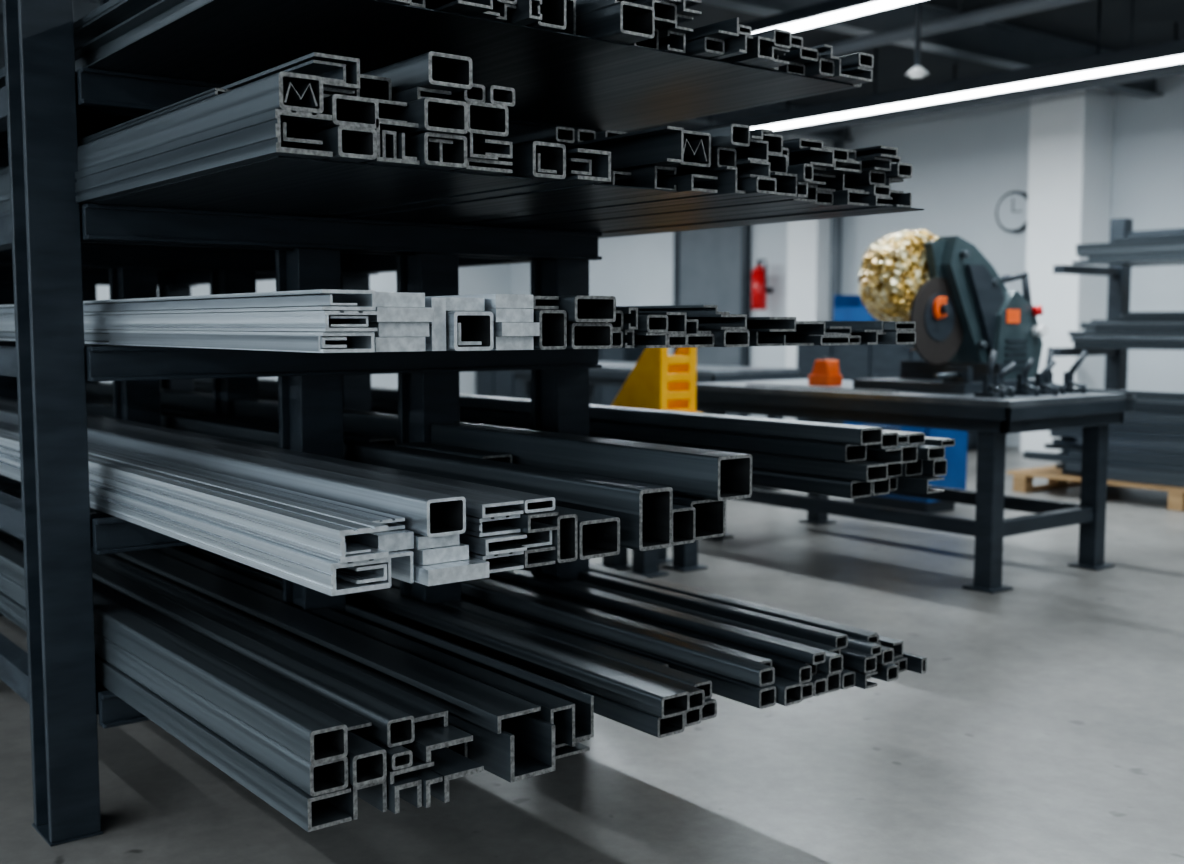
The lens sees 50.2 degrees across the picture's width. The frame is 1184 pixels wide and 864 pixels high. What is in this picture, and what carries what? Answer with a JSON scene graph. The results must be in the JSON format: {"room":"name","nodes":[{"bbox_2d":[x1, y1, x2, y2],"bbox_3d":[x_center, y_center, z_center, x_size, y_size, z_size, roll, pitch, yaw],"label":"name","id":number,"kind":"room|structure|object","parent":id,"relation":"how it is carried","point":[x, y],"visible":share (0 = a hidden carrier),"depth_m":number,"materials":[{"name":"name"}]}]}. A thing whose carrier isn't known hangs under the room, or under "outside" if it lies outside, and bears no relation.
{"room":"metal workshop","nodes":[
{"label":"metal workshop","id":0,"kind":"room"},
{"bbox_2d":[96,264,510,394],"bbox_3d":[-7.971,-1.745,14.085,17.000,3.500,0.150,-4,6,-38],"label":"wall","id":1,"kind":"structure","parent":0,"point":[490,279],"depth_m":18.74,"materials":[{"name":"white paint"}]},
{"bbox_2d":[0,0,853,141],"bbox_3d":[-3.845,-2.907,8.720,17.000,0.280,0.160,-4,6,-38],"label":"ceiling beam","id":2,"kind":"structure","parent":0,"point":[81,8],"depth_m":12.92,"materials":[{"name":"black metal"}]},
{"bbox_2d":[0,446,1183,863],"bbox_3d":[-1.589,0.734,6.149,17.000,0.100,20.500,-4,6,-38],"label":"floor","id":3,"kind":"structure","parent":0,"point":[1043,723],"depth_m":3.51,"materials":[{"name":"concrete"}]},
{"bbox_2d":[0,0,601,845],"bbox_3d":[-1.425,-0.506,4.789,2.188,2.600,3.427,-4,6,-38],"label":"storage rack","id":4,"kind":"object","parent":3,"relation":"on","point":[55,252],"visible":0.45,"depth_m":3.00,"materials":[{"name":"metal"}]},
{"bbox_2d":[476,348,644,405],"bbox_3d":[-0.409,-0.870,17.668,0.690,1.150,3.500,-4,6,-38],"label":"locker","id":5,"kind":"object","parent":3,"relation":"on","point":[488,383],"visible":0.02,"depth_m":17.98,"materials":[{"name":"metal"}]},
{"bbox_2d":[594,540,707,577],"bbox_3d":[0.288,0.295,6.233,0.460,0.760,0.530,-4,6,-38],"label":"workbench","id":6,"kind":"object","parent":3,"relation":"on","point":[685,556],"visible":0.23,"depth_m":6.21,"materials":[{"name":"metal"}]},
{"bbox_2d":[509,361,798,418],"bbox_3d":[0.423,-0.114,10.410,0.900,0.870,2.600,-4,6,-38],"label":"workbench","id":7,"kind":"object","parent":3,"relation":"on","point":[611,373],"visible":0.25,"depth_m":9.84,"materials":[{"name":"metal"}]},
{"bbox_2d":[830,128,843,320],"bbox_3d":[2.707,-1.739,14.015,0.118,3.500,0.118,-4,6,-38],"label":"drain pipe","id":8,"kind":"object","parent":3,"relation":"on","point":[836,223],"visible":0.32,"depth_m":13.95,"materials":[{"name":"grey metal"}]},
{"bbox_2d":[796,344,977,450],"bbox_3d":[3.013,-0.458,12.807,0.640,1.150,2.000,-4,6,-38],"label":"locker","id":9,"kind":"object","parent":3,"relation":"on","point":[880,360],"visible":0.11,"depth_m":12.68,"materials":[{"name":"metal"}]},
{"bbox_2d":[833,295,878,320],"bbox_3d":[2.804,-1.229,12.960,0.400,0.360,0.500,-4,6,-38],"label":"crate","id":10,"kind":"object","parent":9,"relation":"on","point":[846,307],"visible":0.24,"depth_m":12.97,"materials":[{"name":"paint"}]},
{"bbox_2d":[844,422,967,512],"bbox_3d":[2.042,0.198,8.330,0.450,0.600,0.700,-4,6,-38],"label":"base cabinet","id":11,"kind":"object","parent":3,"relation":"on","point":[956,456],"visible":0.2,"depth_m":8.12,"materials":[{"name":"metal"}]},
{"bbox_2d":[696,379,1135,593],"bbox_3d":[1.591,0.200,6.698,1.070,0.870,2.100,-4,6,-38],"label":"workbench","id":12,"kind":"object","parent":3,"relation":"on","point":[994,418],"visible":0.73,"depth_m":6.08,"materials":[{"name":"metal"}]},
{"bbox_2d":[746,383,899,392],"bbox_3d":[1.168,-0.227,6.519,0.050,0.010,1.000,-4,6,-38],"label":"bar","id":13,"kind":"object","parent":12,"relation":"on","point":[752,384],"visible":1,"depth_m":6.46,"materials":[{"name":"grey metal"}]},
{"bbox_2d":[808,357,841,385],"bbox_3d":[1.273,-0.331,6.888,0.120,0.155,0.140,-4,6,-38],"label":"block","id":14,"kind":"object","parent":12,"relation":"on","point":[825,372],"visible":1,"depth_m":6.85,"materials":[{"name":"paint"}]},
{"bbox_2d":[853,230,1047,394],"bbox_3d":[1.845,-0.630,6.554,1.079,0.808,0.830,-4,6,-38],"label":"saw","id":15,"kind":"object","parent":12,"relation":"on","point":[962,310],"visible":0.93,"depth_m":6.32,"materials":[{"name":"paint"}]},
{"bbox_2d":[974,347,1087,397],"bbox_3d":[2.103,-0.288,5.998,0.769,0.221,0.225,-4,6,-38],"label":"clamp","id":16,"kind":"object","parent":12,"relation":"on","point":[992,386],"visible":1,"depth_m":5.95,"materials":[{"name":"metal"}]},
{"bbox_2d":[1086,389,1183,395],"bbox_3d":[2.664,-0.188,6.050,0.060,0.012,0.890,-4,6,-38],"label":"bar","id":17,"kind":"object","parent":12,"relation":"on","point":[1087,390],"visible":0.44,"depth_m":6.07,"materials":[{"name":"grey metal"}]},
{"bbox_2d":[1007,465,1183,510],"bbox_3d":[4.156,0.407,8.548,1.020,0.145,2.400,-4,6,-38],"label":"wooden pallet","id":18,"kind":"object","parent":3,"relation":"on","point":[1022,478],"visible":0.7,"depth_m":9.02,"materials":[{"name":"brown wood"}]},
{"bbox_2d":[1023,394,1183,487],"bbox_3d":[4.848,0.116,7.632,0.910,0.586,4.546,-4,6,-38],"label":"stack","id":19,"kind":"object","parent":18,"relation":"on","point":[1147,447],"visible":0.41,"depth_m":8.42,"materials":[{"name":"grey metal"}]},
{"bbox_2d":[1053,218,1183,389],"bbox_3d":[5.059,-0.503,8.194,1.100,2.020,3.970,-4,6,-38],"label":"rack","id":20,"kind":"object","parent":3,"relation":"on","point":[1119,277],"visible":0.47,"depth_m":9.79,"materials":[{"name":"metal"}]},
{"bbox_2d":[1068,312,1183,349],"bbox_3d":[5.145,-0.620,7.772,0.726,0.262,4.489,-4,6,-38],"label":"stack","id":21,"kind":"object","parent":20,"relation":"on","point":[1134,330],"visible":1,"depth_m":8.92,"materials":[{"name":"grey metal"}]},
{"bbox_2d":[1072,234,1183,266],"bbox_3d":[5.141,-1.191,7.719,0.715,0.188,4.483,-4,6,-38],"label":"stack","id":22,"kind":"object","parent":20,"relation":"on","point":[1154,250],"visible":1,"depth_m":8.90,"materials":[{"name":"grey metal"}]},
{"bbox_2d":[611,347,702,412],"bbox_3d":[0.307,-0.262,6.162,0.260,0.360,0.410,-4,6,-38],"label":"bracket","id":23,"kind":"object","parent":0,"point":[658,380],"visible":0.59,"depth_m":6.05,"materials":[{"name":"paint"}]},
{"bbox_2d":[785,136,832,419],"bbox_3d":[2.471,-1.764,14.312,0.298,3.500,0.450,-4,6,-38],"label":"concrete column","id":24,"kind":"structure","parent":0,"point":[808,241],"depth_m":14.16,"materials":[{"name":"white paint"}]},
{"bbox_2d":[510,74,1183,446],"bbox_3d":[5.152,-1.507,11.278,0.150,3.500,20.500,-4,6,-38],"label":"wall","id":25,"kind":"structure","parent":0,"point":[964,161],"depth_m":12.69,"materials":[{"name":"white paint"}]},
{"bbox_2d":[673,225,750,416],"bbox_3d":[1.467,-1.385,15.753,0.135,2.500,1.290,-4,6,-38],"label":"door","id":26,"kind":"structure","parent":25,"relation":"in","point":[712,266],"depth_m":15.62,"materials":[{"name":"grey paint"}]},
{"bbox_2d":[751,259,772,309],"bbox_3d":[2.001,-1.740,14.914,0.208,0.590,0.276,2,5,24],"label":"fire extinguisher","id":27,"kind":"object","parent":25,"relation":"attached to","point":[759,290],"visible":1,"depth_m":14.81,"materials":[{"name":"red paint"}]},
{"bbox_2d":[996,191,1027,232],"bbox_3d":[4.130,-2.149,12.332,0.083,0.400,0.400,-4,6,-38],"label":"wall clock","id":28,"kind":"object","parent":25,"relation":"attached to","point":[1011,210],"visible":0.88,"depth_m":12.31,"materials":[{"name":"paint"}]},
{"bbox_2d":[624,0,1183,132],"bbox_3d":[-1.589,-2.854,5.845,17.000,0.100,20.500,-4,6,-38],"label":"ceiling","id":29,"kind":"structure","parent":0,"point":[1154,21],"depth_m":9.97,"materials":[{"name":"grey paint"}]},
{"bbox_2d":[741,0,919,34],"bbox_3d":[1.497,-2.607,6.961,0.100,0.580,7.400,-4,6,-38],"label":"led light","id":30,"kind":"object","parent":29,"relation":"hanging from","point":[828,11],"visible":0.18,"depth_m":7.18,"materials":[{"name":"paint"}]},
{"bbox_2d":[905,0,929,78],"bbox_3d":[2.018,-2.583,7.808,0.150,0.770,0.150,-4,6,-38],"label":"pendant lamp","id":31,"kind":"object","parent":29,"relation":"hanging from","point":[917,72],"visible":1,"depth_m":7.81,"materials":[{"name":"metal"}]},
{"bbox_2d":[684,0,1183,130],"bbox_3d":[3.144,-2.879,9.577,0.200,0.480,20.500,-4,6,-38],"label":"cable tray","id":32,"kind":"object","parent":29,"relation":"hanging from","point":[1181,41],"visible":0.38,"depth_m":9.79,"materials":[{"name":"paint"}]},
{"bbox_2d":[727,0,1183,129],"bbox_3d":[3.642,-2.739,8.514,0.100,0.580,8.000,-4,6,-38],"label":"led light","id":33,"kind":"object","parent":29,"relation":"hanging from","point":[1130,61],"visible":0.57,"depth_m":9.38,"materials":[{"name":"paint"}]},
{"bbox_2d":[657,22,1183,136],"bbox_3d":[3.993,-2.977,10.239,0.090,0.395,20.500,-4,6,-38],"label":"ceiling light","id":34,"kind":"object","parent":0,"point":[1175,68],"depth_m":10.86,"materials":[{"name":"white plastic"}]},
{"bbox_2d":[701,0,1162,97],"bbox_3d":[-1.681,-2.674,5.979,17.000,0.280,0.160,-4,6,-38],"label":"ceiling beam","id":35,"kind":"structure","parent":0,"point":[995,43],"depth_m":9.53,"materials":[{"name":"black metal"}]},
{"bbox_2d":[826,0,1088,55],"bbox_3d":[1.870,-2.822,8.577,0.090,0.425,20.500,-4,6,-38],"label":"ceiling pipe","id":36,"kind":"object","parent":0,"point":[1019,7],"depth_m":8.01,"materials":[{"name":"grey metal"}]},
{"bbox_2d":[1020,88,1114,452],"bbox_3d":[4.401,-1.544,11.704,0.498,3.500,0.550,-4,6,-38],"label":"concrete column","id":37,"kind":"structure","parent":0,"point":[1071,133],"depth_m":11.49,"materials":[{"name":"white paint"}]}
]}

